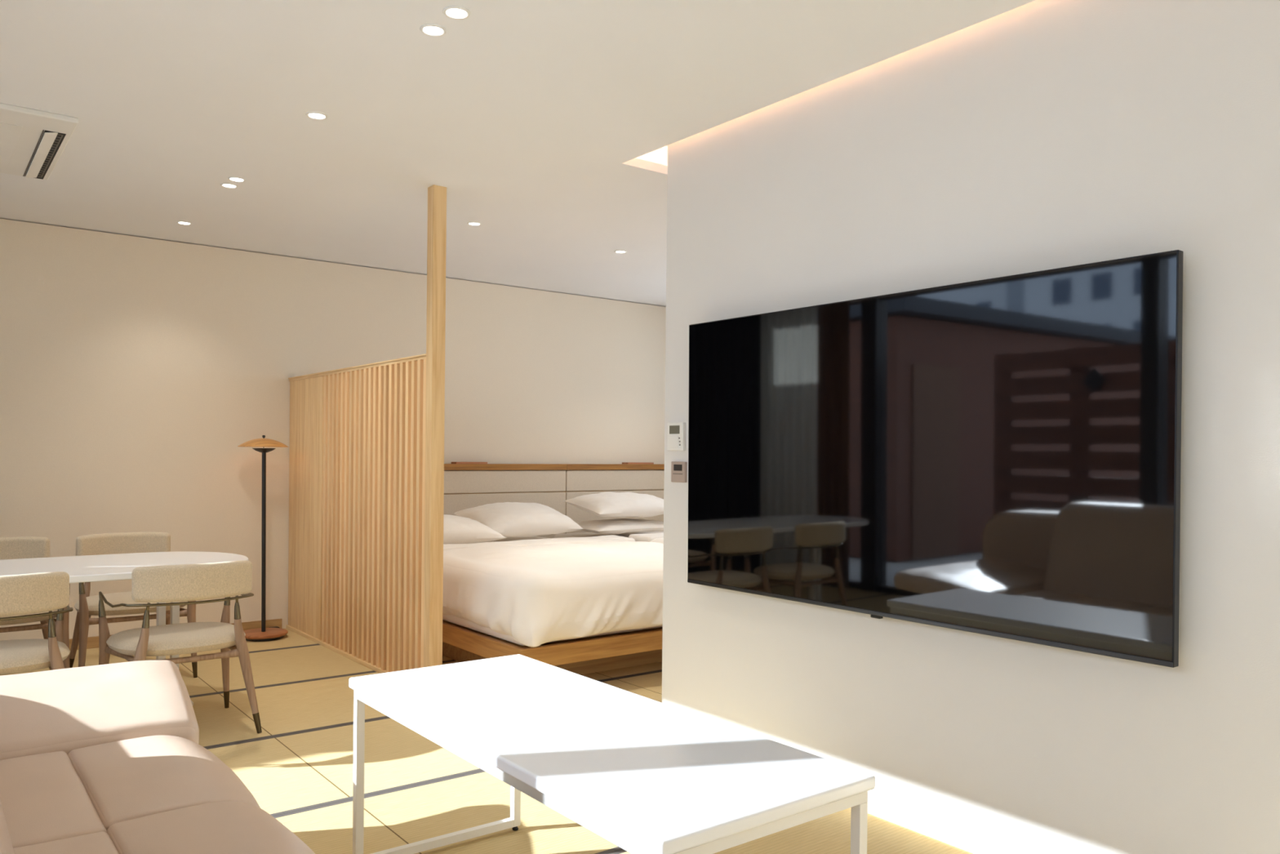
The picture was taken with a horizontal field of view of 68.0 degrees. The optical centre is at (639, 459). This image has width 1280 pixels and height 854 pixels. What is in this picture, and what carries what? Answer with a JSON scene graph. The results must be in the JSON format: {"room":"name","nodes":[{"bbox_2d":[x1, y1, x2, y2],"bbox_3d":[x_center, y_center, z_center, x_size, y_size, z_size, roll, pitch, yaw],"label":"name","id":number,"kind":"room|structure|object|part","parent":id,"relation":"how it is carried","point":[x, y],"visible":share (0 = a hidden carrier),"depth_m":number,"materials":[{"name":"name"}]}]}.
{"room":"hotel suite","nodes":[
{"label":"hotel suite","id":0,"kind":"room"},
{"bbox_2d":[0,218,666,640],"bbox_3d":[-2.308,-0.118,6.500,7.700,2.494,0.160,0,1,-38],"label":"wall","id":1,"kind":"structure","parent":0,"point":[135,371],"depth_m":6.12,"materials":[{"name":"paint"}]},
{"bbox_2d":[69,618,282,650],"bbox_3d":[-3.756,1.088,5.291,3.440,0.068,0.012,0,1,-38],"label":"baseboard","id":2,"kind":"structure","parent":1,"relation":"attached to","point":[92,642],"depth_m":6.21,"materials":[{"name":"brown wood"}]},
{"bbox_2d":[443,463,664,537],"bbox_3d":[-0.764,0.576,7.502,3.805,1.086,0.111,0,1,-38],"label":"headboard","id":3,"kind":"object","parent":1,"relation":"attached to","point":[466,486],"visible":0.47,"depth_m":7.47,"materials":[{"name":"fabric"}]},
{"bbox_2d":[451,462,487,463],"bbox_3d":[-1.275,0.023,7.092,0.260,0.014,0.080,0,1,-38],"label":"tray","id":4,"kind":"object","parent":3,"relation":"on","point":[451,462],"visible":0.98,"depth_m":7.05,"materials":[{"name":"brown wood"}]},
{"bbox_3d":[-1.442,0.544,6.975,2.077,0.582,0.084,0,1,-38],"label":"panel","id":5,"kind":"part","parent":3,"relation":"part of","materials":[{"name":"fabric"}]},
{"bbox_3d":[-1.438,0.163,6.973,2.077,0.168,0.084,0,1,-38],"label":"panel","id":6,"kind":"part","parent":3,"relation":"part of","materials":[{"name":"fabric"}]},
{"bbox_3d":[0.059,0.552,8.136,1.707,0.582,0.084,0,1,-38],"label":"panel","id":7,"kind":"part","parent":3,"relation":"part of","materials":[{"name":"fabric"}]},
{"bbox_3d":[0.064,0.171,8.134,1.707,0.168,0.084,0,1,-38],"label":"panel","id":8,"kind":"part","parent":3,"relation":"part of","materials":[{"name":"fabric"}]},
{"bbox_2d":[622,462,653,464],"bbox_3d":[-0.017,0.030,8.065,0.280,0.014,0.080,0,1,-38],"label":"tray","id":9,"kind":"object","parent":3,"relation":"on","point":[631,463],"visible":0.98,"depth_m":8.03,"materials":[{"name":"brown wood"}]},
{"bbox_2d":[0,627,973,853],"bbox_3d":[0.197,1.219,3.252,7.700,0.080,8.275,0,1,-38],"label":"floor","id":10,"kind":"structure","parent":0,"point":[299,770],"depth_m":3.50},
{"bbox_2d":[0,536,70,668],"bbox_3d":[-3.142,0.768,4.657,0.548,0.736,0.547,0,1,-38],"label":"dining chair","id":11,"kind":"object","parent":10,"relation":"on","point":[15,547],"visible":0.56,"depth_m":4.86,"materials":[{"name":"beige fabric"}]},
{"bbox_3d":[-3.274,0.471,4.828,0.458,0.148,0.104,0,1,-38],"label":"backrest","id":12,"kind":"part","parent":11,"relation":"part of","materials":[{"name":"fabric"}]},
{"bbox_3d":[-3.126,0.797,4.633,0.501,0.038,0.430,0,1,-38],"label":"seat frame","id":13,"kind":"part","parent":11,"relation":"part of","materials":[{"name":"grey wood"}]},
{"bbox_3d":[-3.121,0.743,4.627,0.527,0.071,0.470,0,1,-38],"label":"seat","id":14,"kind":"part","parent":11,"relation":"part of","materials":[{"name":"fabric"}]},
{"bbox_3d":[-3.090,0.851,4.935,0.046,0.407,0.103,1,0,21],"label":"leg","id":15,"kind":"part","parent":11,"relation":"part of","materials":[{"name":"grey wood"}]},
{"bbox_3d":[-2.803,0.858,4.619,0.048,0.400,0.048,0,1,-38],"label":"leg","id":16,"kind":"part","parent":11,"relation":"part of","materials":[{"name":"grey wood"}]},
{"bbox_2d":[0,571,73,675],"bbox_3d":[-2.466,0.782,3.609,0.548,0.736,0.547,0,1,-39],"label":"dining chair","id":17,"kind":"object","parent":10,"relation":"on","point":[32,593],"visible":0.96,"depth_m":3.53,"materials":[{"name":"beige fabric"}]},
{"bbox_3d":[-2.327,0.491,3.435,0.458,0.148,0.104,0,1,-39],"label":"backrest","id":18,"kind":"part","parent":17,"relation":"part of","materials":[{"name":"fabric"}]},
{"bbox_3d":[-2.490,0.757,3.636,0.527,0.071,0.470,0,1,-39],"label":"seat","id":19,"kind":"part","parent":17,"relation":"part of","materials":[{"name":"fabric"}]},
{"bbox_3d":[-2.461,0.582,3.602,0.539,0.039,0.496,0,1,-39],"label":"arm rail","id":20,"kind":"part","parent":17,"relation":"part of","materials":[{"name":"brown wood"}]},
{"bbox_3d":[-2.185,0.871,3.596,0.103,0.407,0.046,1,0,-8],"label":"leg","id":21,"kind":"part","parent":17,"relation":"part of","materials":[{"name":"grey wood"}]},
{"bbox_3d":[-2.425,0.867,3.950,0.048,0.400,0.048,0,1,-39],"label":"leg","id":22,"kind":"part","parent":17,"relation":"part of","materials":[{"name":"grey wood"}]},
{"bbox_2d":[0,551,248,705],"bbox_3d":[-2.736,0.801,3.965,2.070,0.683,0.800,0,1,-38],"label":"dining table","id":23,"kind":"object","parent":10,"relation":"on","point":[101,567],"visible":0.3,"depth_m":4.28,"materials":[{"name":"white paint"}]},
{"bbox_3d":[-2.209,0.809,4.375,0.032,0.633,0.045,0,1,-38],"label":"leg","id":24,"kind":"part","parent":23,"relation":"part of","materials":[{"name":"white metal"}]},
{"bbox_3d":[-2.163,0.809,4.411,0.032,0.633,0.045,0,1,-38],"label":"leg","id":25,"kind":"part","parent":23,"relation":"part of","materials":[{"name":"white metal"}]},
{"bbox_2d":[69,532,197,677],"bbox_3d":[-2.690,0.770,5.007,0.548,0.736,0.547,0,1,-38],"label":"dining chair","id":26,"kind":"object","parent":10,"relation":"on","point":[87,606],"visible":0.55,"depth_m":5.01,"materials":[{"name":"beige fabric"}]},
{"bbox_3d":[-2.972,0.852,5.026,0.103,0.407,0.046,1,0,-7],"label":"leg","id":27,"kind":"part","parent":26,"relation":"part of","materials":[{"name":"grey wood"}]},
{"bbox_3d":[-2.738,0.859,4.668,0.048,0.400,0.048,0,1,-38],"label":"leg","id":28,"kind":"part","parent":26,"relation":"part of","materials":[{"name":"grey wood"}]},
{"bbox_3d":[-2.819,0.473,5.179,0.458,0.148,0.104,0,1,-38],"label":"backrest","id":29,"kind":"part","parent":26,"relation":"part of","materials":[{"name":"fabric"}]},
{"bbox_3d":[-2.666,0.746,4.979,0.527,0.071,0.470,0,1,-38],"label":"seat","id":30,"kind":"part","parent":26,"relation":"part of","materials":[{"name":"fabric"}]},
{"bbox_3d":[-2.671,0.799,4.985,0.501,0.038,0.430,0,1,-38],"label":"seat frame","id":31,"kind":"part","parent":26,"relation":"part of","materials":[{"name":"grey wood"}]},
{"bbox_3d":[-2.635,0.854,5.287,0.046,0.407,0.103,1,0,21],"label":"leg","id":32,"kind":"part","parent":26,"relation":"part of","materials":[{"name":"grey wood"}]},
{"bbox_3d":[-2.348,0.861,4.970,0.048,0.400,0.048,0,1,-38],"label":"leg","id":33,"kind":"part","parent":26,"relation":"part of","materials":[{"name":"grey wood"}]},
{"bbox_2d":[0,659,315,853],"bbox_3d":[-1.047,0.719,1.381,1.326,0.920,3.202,0,1,-38],"label":"sofa","id":34,"kind":"object","parent":10,"relation":"on","point":[108,758],"visible":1,"depth_m":2.16,"materials":[{"name":"leather"}]},
{"bbox_2d":[0,800,14,853],"bbox_3d":[-1.399,0.513,1.720,0.424,0.520,1.020,0,1,-38],"label":"cushion","id":35,"kind":"object","parent":34,"relation":"on","point":[6,815],"depth_m":1.79,"materials":[{"name":"leather"}]},
{"bbox_2d":[0,751,106,848],"bbox_3d":[-1.415,0.807,1.987,0.440,0.193,0.615,0,1,-38],"label":"seat cushion","id":36,"kind":"object","parent":34,"relation":"on","point":[46,796],"depth_m":2.02,"materials":[{"name":"leather"}]},
{"bbox_2d":[13,831,119,853],"bbox_3d":[-1.046,0.814,1.511,0.440,0.194,0.590,0,1,-38],"label":"seat cushion","id":37,"kind":"object","parent":34,"relation":"on","point":[72,842],"depth_m":1.79,"materials":[{"name":"fabric"}]},
{"bbox_3d":[-1.790,0.701,2.426,1.222,0.168,0.540,0,1,-38],"label":"armrest","id":38,"kind":"part","parent":34,"relation":"part of","materials":[{"name":"leather"}]},
{"bbox_2d":[67,734,260,830],"bbox_3d":[-1.122,0.811,2.233,0.328,0.198,0.585,0,1,-38],"label":"seat cushion","id":39,"kind":"object","parent":34,"relation":"on","point":[119,778],"depth_m":2.16,"materials":[{"name":"leather"}]},
{"bbox_2d":[106,800,315,853],"bbox_3d":[-0.762,0.819,1.768,0.328,0.196,0.590,0,1,-38],"label":"seat cushion","id":40,"kind":"object","parent":34,"relation":"on","point":[197,827],"depth_m":1.85,"materials":[{"name":"fabric"}]},
{"bbox_2d":[98,560,262,733],"bbox_3d":[-1.950,0.785,4.027,0.548,0.736,0.547,0,1,-40],"label":"dining chair","id":41,"kind":"object","parent":10,"relation":"on","point":[226,580],"visible":0.98,"depth_m":3.90,"materials":[{"name":"fabric"}]},
{"bbox_3d":[-2.292,0.868,4.055,0.048,0.400,0.048,0,1,-40],"label":"leg","id":42,"kind":"part","parent":41,"relation":"part of","materials":[{"name":"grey wood"}]},
{"bbox_3d":[-1.994,0.871,3.749,0.046,0.407,0.103,1,0,19],"label":"leg","id":43,"kind":"part","parent":41,"relation":"part of","materials":[{"name":"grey wood"}]},
{"bbox_3d":[-1.967,0.813,4.051,0.501,0.038,0.430,0,1,-40],"label":"seat frame","id":44,"kind":"part","parent":41,"relation":"part of","materials":[{"name":"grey wood"}]},
{"bbox_3d":[-1.971,0.760,4.056,0.527,0.071,0.470,0,1,-40],"label":"seat","id":45,"kind":"part","parent":41,"relation":"part of","materials":[{"name":"fabric"}]},
{"bbox_3d":[-1.942,0.585,4.022,0.539,0.039,0.496,0,1,-40],"label":"arm rail","id":46,"kind":"part","parent":41,"relation":"part of","materials":[{"name":"brown wood"}]},
{"bbox_3d":[-1.805,0.493,3.857,0.458,0.148,0.104,0,1,-40],"label":"backrest","id":47,"kind":"part","parent":41,"relation":"part of","materials":[{"name":"fabric"}]},
{"bbox_3d":[-1.912,0.870,4.370,0.048,0.400,0.048,0,1,-40],"label":"leg","id":48,"kind":"part","parent":41,"relation":"part of","materials":[{"name":"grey wood"}]},
{"bbox_3d":[-1.666,0.873,4.021,0.103,0.407,0.046,1,0,-9],"label":"leg","id":49,"kind":"part","parent":41,"relation":"part of","materials":[{"name":"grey wood"}]},
{"bbox_2d":[237,435,288,641],"bbox_3d":[-2.407,0.487,6.043,0.309,1.288,0.354,0,1,-38],"label":"floor lamp","id":50,"kind":"object","parent":10,"relation":"on","point":[263,633],"visible":0.97,"depth_m":6.01,"materials":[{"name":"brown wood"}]},
{"bbox_3d":[-2.388,-0.109,6.015,0.300,0.055,0.300,0,1,-38],"label":"lamp shade","id":51,"kind":"part","parent":50,"relation":"part of","materials":[{"name":"brown wood"}]},
{"bbox_3d":[-2.385,-0.059,6.018,0.140,0.030,0.140,0,1,-38],"label":"reflector dish","id":52,"kind":"part","parent":50,"relation":"part of","materials":[{"name":"black metal"}]},
{"bbox_2d":[285,353,426,673],"bbox_3d":[-1.690,0.304,5.538,0.068,1.678,2.129,0,1,-38],"label":"slatted screen","id":53,"kind":"object","parent":10,"relation":"on","point":[357,459],"visible":0.89,"depth_m":5.36,"materials":[{"name":"beige wood"}]},
{"bbox_3d":[-2.147,0.295,6.123,0.036,1.633,0.627,0,1,-38],"label":"panel","id":54,"kind":"part","parent":53,"relation":"part of","materials":[{"name":"beige wood"}]},
{"bbox_3d":[-1.703,1.132,5.540,0.058,0.022,2.129,0,1,-38],"label":"rail","id":55,"kind":"part","parent":53,"relation":"part of","materials":[{"name":"beige wood"}]},
{"bbox_3d":[-1.684,-0.524,5.530,0.057,0.023,2.129,0,1,-38],"label":"rail","id":56,"kind":"part","parent":53,"relation":"part of","materials":[{"name":"beige wood"}]},
{"bbox_2d":[423,184,446,666],"bbox_3d":[-1.009,-0.091,4.669,0.070,2.494,0.067,0,1,-38],"label":"wooden post","id":57,"kind":"object","parent":10,"relation":"on","point":[437,195],"visible":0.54,"depth_m":4.64,"materials":[{"name":"beige wood"}]},
{"bbox_2d":[442,534,663,674],"bbox_3d":[-0.664,0.832,5.877,1.624,0.639,2.570,0,1,-38],"label":"bed","id":58,"kind":"object","parent":10,"relation":"on","point":[592,604],"visible":0.69,"depth_m":4.83,"materials":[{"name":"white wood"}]},
{"bbox_2d":[443,514,506,544],"bbox_3d":[-1.326,0.450,6.061,0.800,0.196,0.495,0,1,-39],"label":"pillow","id":59,"kind":"object","parent":58,"relation":"on","point":[456,529],"visible":0.39,"depth_m":6.01,"materials":[{"name":"white fabric"}]},
{"bbox_3d":[-1.300,0.947,5.517,0.030,0.100,2.365,0,1,-38],"label":"rail","id":60,"kind":"part","parent":58,"relation":"part of","materials":[{"name":"brown wood"}]},
{"bbox_2d":[453,502,583,537],"bbox_3d":[-0.865,0.424,6.771,0.800,0.237,0.487,0,1,-40],"label":"pillow","id":61,"kind":"object","parent":58,"relation":"on","point":[509,519],"visible":0.89,"depth_m":6.63,"materials":[{"name":"white fabric"}]},
{"bbox_3d":[0.022,0.965,5.025,1.520,0.100,0.030,0,1,-38],"label":"rail","id":62,"kind":"part","parent":58,"relation":"part of","materials":[{"name":"brown wood"}]},
{"bbox_2d":[553,530,663,543],"bbox_3d":[0.637,0.839,6.885,1.631,0.639,2.567,0,1,-38],"label":"bed","id":63,"kind":"object","parent":10,"relation":"on","point":[656,535],"visible":0.06,"depth_m":7.27,"materials":[{"name":"white fabric"}]},
{"bbox_3d":[0.600,0.752,6.976,1.480,0.310,2.335,0,1,-38],"label":"mattress","id":64,"kind":"part","parent":63,"relation":"part of","materials":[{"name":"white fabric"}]},
{"bbox_2d":[576,518,663,533],"bbox_3d":[-0.135,0.508,7.299,0.800,0.103,0.500,0,1,-38],"label":"pillow","id":65,"kind":"object","parent":63,"relation":"on","point":[615,526],"visible":0.91,"depth_m":7.12,"materials":[{"name":"white fabric"}]},
{"bbox_2d":[564,492,663,517],"bbox_3d":[-0.117,0.344,7.310,0.800,0.186,0.515,0,0,-36],"label":"pillow","id":66,"kind":"object","parent":65,"relation":"on","point":[602,504],"visible":0.95,"depth_m":7.13,"materials":[{"name":"white fabric"}]},
{"bbox_2d":[649,537,663,543],"bbox_3d":[0.978,0.705,6.445,1.631,0.359,1.457,0,1,-38],"label":"duvet","id":67,"kind":"object","parent":63,"relation":"on","point":[651,540],"depth_m":6.40,"materials":[{"name":"white fabric"}]},
{"bbox_2d":[348,653,875,853],"bbox_3d":[-0.178,0.905,2.313,0.562,0.553,1.416,0,1,-38],"label":"coffee table","id":68,"kind":"object","parent":10,"relation":"on","point":[644,775],"visible":1,"depth_m":2.06,"materials":[{"name":"white paint"}]},
{"bbox_3d":[-0.800,0.917,2.697,0.024,0.483,0.024,0,1,-38],"label":"leg","id":69,"kind":"part","parent":68,"relation":"part of","materials":[{"name":"white metal"}]},
{"bbox_3d":[-0.394,0.919,3.012,0.024,0.483,0.024,0,1,-38],"label":"leg","id":70,"kind":"part","parent":68,"relation":"part of","materials":[{"name":"white metal"}]},
{"bbox_3d":[0.443,0.936,1.930,0.024,0.483,0.024,0,1,-38],"label":"leg","id":71,"kind":"part","parent":68,"relation":"part of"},
{"bbox_2d":[0,0,1035,306],"bbox_3d":[0.225,-1.435,3.233,7.700,0.240,8.275,0,1,-38],"label":"ceiling","id":72,"kind":"structure","parent":0,"point":[549,126],"depth_m":3.58,"materials":[{"name":"paint"}]},
{"bbox_2d":[0,102,78,180],"bbox_3d":[-2.914,-1.335,3.826,1.000,0.035,1.020,0,1,-38],"label":"air conditioner","id":73,"kind":"object","parent":72,"relation":"attached to","point":[33,142],"visible":1,"depth_m":3.92,"materials":[{"name":"plastic"}]},
{"bbox_2d":[22,129,57,177],"bbox_3d":[-2.629,-1.324,4.151,0.052,0.014,0.825,0,1,-38],"label":"vent","id":74,"kind":"object","parent":73,"relation":"attached to","point":[43,145],"depth_m":4.10,"materials":[{"name":"white plastic"}]},
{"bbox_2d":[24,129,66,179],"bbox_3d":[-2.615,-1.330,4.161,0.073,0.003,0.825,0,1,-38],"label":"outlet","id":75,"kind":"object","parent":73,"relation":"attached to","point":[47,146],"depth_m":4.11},
{"bbox_2d":[176,221,191,225],"bbox_3d":[-2.614,-1.358,5.441,0.082,0.005,0.082,0,1,-38],"label":"recessed light","id":76,"kind":"object","parent":72,"relation":"in","point":[186,223],"visible":1,"depth_m":5.44,"materials":[{"name":"white plastic"}]},
{"bbox_2d":[220,182,238,188],"bbox_3d":[-2.017,-1.346,4.660,0.082,0.005,0.082,0,1,-38],"label":"recessed light","id":77,"kind":"object","parent":72,"relation":"in","point":[229,185],"visible":1,"depth_m":4.66,"materials":[{"name":"white plastic"}]},
{"bbox_2d":[227,176,245,182],"bbox_3d":[-1.934,-1.345,4.551,0.082,0.005,0.082,0,1,-38],"label":"recessed light","id":78,"kind":"object","parent":72,"relation":"in","point":[235,179],"visible":1,"depth_m":4.54,"materials":[{"name":"white plastic"}]},
{"bbox_2d":[306,111,328,119],"bbox_3d":[-1.250,-1.331,3.671,0.082,0.005,0.082,0,1,-38],"label":"recessed light","id":79,"kind":"object","parent":72,"relation":"in","point":[313,115],"visible":1,"depth_m":3.67,"materials":[{"name":"white plastic"}]},
{"bbox_2d":[419,23,446,36],"bbox_3d":[-0.635,-1.319,2.914,0.082,0.005,0.082,0,1,-38],"label":"recessed light","id":80,"kind":"object","parent":72,"relation":"in","point":[429,29],"visible":1,"depth_m":2.91,"materials":[{"name":"white plastic"}]},
{"bbox_2d":[442,5,471,19],"bbox_3d":[-0.540,-1.317,2.797,0.082,0.005,0.082,0,1,-38],"label":"recessed light","id":81,"kind":"object","parent":72,"relation":"in","point":[455,12],"visible":1,"depth_m":2.79,"materials":[{"name":"white plastic"}]},
{"bbox_2d":[466,221,481,226],"bbox_3d":[-0.940,-1.340,5.385,0.082,0.005,0.082,0,1,-38],"label":"recessed light","id":82,"kind":"object","parent":72,"relation":"in","point":[472,223],"visible":1,"depth_m":5.37,"materials":[{"name":"white plastic"}]},
{"bbox_2d":[613,249,626,253],"bbox_3d":[-0.125,-1.336,6.095,0.082,0.005,0.082,0,1,-38],"label":"recessed light","id":83,"kind":"object","parent":72,"relation":"in","point":[617,251],"visible":1,"depth_m":6.09,"materials":[{"name":"white plastic"}]},
{"bbox_2d":[662,0,1279,853],"bbox_3d":[1.613,-0.145,2.223,0.140,2.694,4.748,0,1,-38],"label":"wall","id":84,"kind":"structure","parent":0,"point":[1036,135],"depth_m":2.72,"materials":[{"name":"paint"}]},
{"bbox_2d":[667,422,685,450],"bbox_3d":[0.152,-0.098,3.979,0.022,0.118,0.102,0,1,-38],"label":"thermostat","id":85,"kind":"object","parent":84,"relation":"attached to","point":[676,430],"visible":1,"depth_m":3.96,"materials":[{"name":"white plastic"}]},
{"bbox_2d":[671,461,687,482],"bbox_3d":[0.163,0.051,3.970,0.015,0.086,0.090,0,1,-38],"label":"controller","id":86,"kind":"object","parent":84,"relation":"attached to","point":[678,468],"visible":1,"depth_m":3.96,"materials":[{"name":"beige plastic"}]},
{"bbox_2d":[687,249,1183,667],"bbox_3d":[0.788,-0.008,3.100,0.074,1.045,1.852,0,1,-38],"label":"television","id":87,"kind":"object","parent":84,"relation":"attached to","point":[1001,456],"visible":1,"depth_m":2.82,"materials":[{"name":"black glass"}]},
{"bbox_3d":[0.757,0.497,3.085,0.004,0.011,1.848,0,1,-38],"label":"trim","id":88,"kind":"part","parent":87,"relation":"part of","materials":[{"name":"black plastic"}]},
{"bbox_2d":[867,792,1036,853],"bbox_3d":[1.539,1.168,2.187,0.010,0.066,4.748,0,1,-38],"label":"baseboard","id":89,"kind":"structure","parent":84,"relation":"attached to","point":[971,841],"depth_m":2.96,"materials":[{"name":"white wood"}]}
]}

